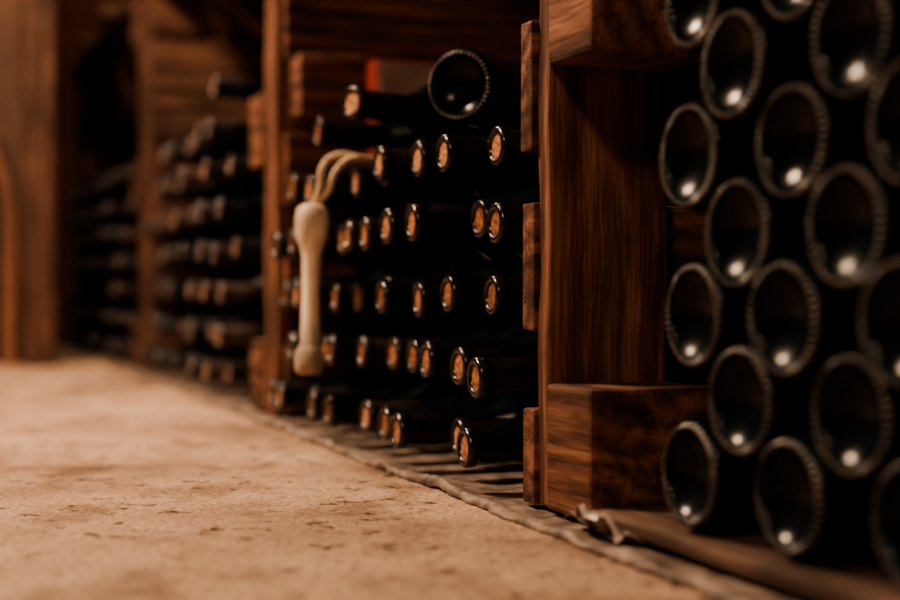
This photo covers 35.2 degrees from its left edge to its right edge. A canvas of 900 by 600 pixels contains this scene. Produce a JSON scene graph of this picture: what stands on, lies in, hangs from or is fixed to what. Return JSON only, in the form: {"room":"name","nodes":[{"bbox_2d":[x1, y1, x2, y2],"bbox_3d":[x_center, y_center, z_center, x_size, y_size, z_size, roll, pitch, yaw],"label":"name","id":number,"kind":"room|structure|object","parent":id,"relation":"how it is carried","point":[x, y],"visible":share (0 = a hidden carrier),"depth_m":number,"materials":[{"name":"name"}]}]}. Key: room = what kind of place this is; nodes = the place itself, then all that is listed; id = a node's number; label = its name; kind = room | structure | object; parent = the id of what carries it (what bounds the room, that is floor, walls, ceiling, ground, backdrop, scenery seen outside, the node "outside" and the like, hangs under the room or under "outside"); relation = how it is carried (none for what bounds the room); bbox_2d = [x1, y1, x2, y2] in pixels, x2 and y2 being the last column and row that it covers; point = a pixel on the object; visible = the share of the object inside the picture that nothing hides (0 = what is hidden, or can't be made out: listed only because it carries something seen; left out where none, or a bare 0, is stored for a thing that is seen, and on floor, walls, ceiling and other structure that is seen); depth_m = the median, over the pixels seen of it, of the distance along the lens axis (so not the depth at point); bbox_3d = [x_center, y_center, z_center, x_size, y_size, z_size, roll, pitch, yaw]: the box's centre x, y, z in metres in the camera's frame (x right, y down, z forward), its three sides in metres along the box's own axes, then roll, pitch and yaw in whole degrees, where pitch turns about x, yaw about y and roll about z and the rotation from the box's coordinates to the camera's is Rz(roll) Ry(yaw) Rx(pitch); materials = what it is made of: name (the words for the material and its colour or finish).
{"room":"wine cellar","nodes":[
{"label":"wine cellar","id":0,"kind":"room"},
{"bbox_2d":[0,0,24,363],"bbox_3d":[-1.967,-1.048,2.995,2.140,2.400,0.180,0,1,-21],"label":"wall","id":1,"kind":"structure","parent":0,"point":[11,11],"depth_m":3.28,"materials":[{"name":"paint"}]},
{"bbox_2d":[0,138,15,364],"bbox_3d":[-1.371,-0.229,3.122,0.798,0.759,0.025,0,1,-21],"label":"trim","id":2,"kind":"structure","parent":1,"relation":"attached to","point":[7,190],"depth_m":3.25,"materials":[{"name":"brown wood"}]},
{"bbox_2d":[55,0,265,346],"bbox_3d":[-0.818,-1.062,4.416,1.015,2.400,0.150,0,1,-21],"label":"wall","id":3,"kind":"structure","parent":0,"point":[74,19],"depth_m":4.22,"materials":[{"name":"wood"}]},
{"bbox_2d":[0,347,713,599],"bbox_3d":[-0.663,0.220,1.033,3.160,0.100,7.600,0,1,-21],"label":"floor","id":4,"kind":"structure","parent":0,"point":[115,484],"depth_m":1.08,"materials":[{"name":"concrete"}]},
{"bbox_2d":[23,0,55,365],"bbox_3d":[-0.936,-1.048,3.231,0.068,2.395,0.064,0,1,-21],"label":"timber post","id":5,"kind":"object","parent":4,"relation":"on","point":[38,15],"visible":1,"depth_m":3.21,"materials":[{"name":"brown wood"}]},
{"bbox_2d":[62,346,812,599],"bbox_3d":[0.129,0.154,2.033,0.843,0.011,4.900,0,1,-21],"label":"edging","id":6,"kind":"object","parent":4,"relation":"on","point":[498,489],"visible":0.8,"depth_m":1.30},
{"bbox_2d":[69,165,206,354],"bbox_3d":[-0.758,-0.095,3.662,0.347,0.470,1.032,0,1,-21],"label":"wine bottles","id":7,"kind":"object","parent":6,"relation":"on","point":[113,212],"visible":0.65,"depth_m":3.57,"materials":[{"name":"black glass"}]},
{"bbox_2d":[131,0,265,370],"bbox_3d":[-0.287,-0.253,3.171,0.805,0.796,0.223,0,1,-21],"label":"wine rack","id":8,"kind":"object","parent":6,"relation":"on","point":[173,67],"visible":0.16,"depth_m":2.96,"materials":[{"name":"brown wood"}]},
{"bbox_2d":[73,0,487,75],"bbox_3d":[-0.331,-0.677,3.187,0.790,0.050,2.460,0,1,-21],"label":"shelf","id":9,"kind":"object","parent":8,"relation":"on","point":[105,52],"visible":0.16,"depth_m":3.68,"materials":[{"name":"brown wood"}]},
{"bbox_2d":[143,77,375,385],"bbox_3d":[-0.341,-0.110,2.575,0.348,0.520,0.810,0,1,-21],"label":"wine bottles","id":10,"kind":"object","parent":6,"relation":"on","point":[226,222],"visible":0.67,"depth_m":2.38,"materials":[{"name":"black glass"}]},
{"bbox_2d":[250,0,539,415],"bbox_3d":[0.124,-0.243,2.098,0.805,0.797,0.233,0,1,-21],"label":"wine rack","id":11,"kind":"object","parent":6,"relation":"on","point":[316,50],"visible":0.13,"depth_m":1.94,"materials":[{"name":"brown wood"}]},
{"bbox_2d":[269,49,713,467],"bbox_3d":[0.044,-0.045,1.572,0.343,0.408,0.811,0,1,-21],"label":"wine bottles","id":12,"kind":"object","parent":6,"relation":"on","point":[447,357],"visible":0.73,"depth_m":1.43,"materials":[{"name":"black glass"}]},
{"bbox_2d":[295,151,372,374],"bbox_3d":[-0.128,-0.041,1.574,0.090,0.246,0.041,0,1,-21],"label":"bone","id":13,"kind":"object","parent":12,"relation":"attached to","point":[311,219],"visible":0.99,"depth_m":1.55,"materials":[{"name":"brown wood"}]},
{"bbox_2d":[368,59,435,156],"bbox_3d":[0.038,-0.248,1.907,0.300,0.129,0.042,0,1,-21],"label":"carton","id":14,"kind":"object","parent":12,"relation":"on","point":[393,76],"visible":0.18,"depth_m":1.85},
{"bbox_2d":[563,503,642,543],"bbox_3d":[0.104,0.156,0.992,0.032,0.027,0.095,0,1,-21],"label":"scrap","id":15,"kind":"object","parent":6,"relation":"on","point":[603,520],"visible":0.99,"depth_m":0.98,"materials":[{"name":"beige paper"}]},
{"bbox_2d":[521,0,711,517],"bbox_3d":[0.455,-0.235,1.234,0.807,0.796,0.123,0,1,-21],"label":"wine rack","id":16,"kind":"object","parent":6,"relation":"on","point":[603,82],"visible":0.54,"depth_m":1.12,"materials":[{"name":"brown wood"}]},
{"bbox_2d":[589,505,899,599],"bbox_3d":[0.578,0.159,0.821,0.743,0.011,0.735,0,1,-21],"label":"wooden plank","id":17,"kind":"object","parent":6,"relation":"on","point":[749,553],"depth_m":0.84,"materials":[{"name":"brown wood"}]},
{"bbox_2d":[660,0,899,582],"bbox_3d":[0.400,-0.091,0.704,0.312,0.492,0.658,0,1,-21],"label":"wine bottles","id":18,"kind":"object","parent":17,"relation":"on","point":[791,154],"visible":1,"depth_m":0.84,"materials":[{"name":"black glass"}]}
]}

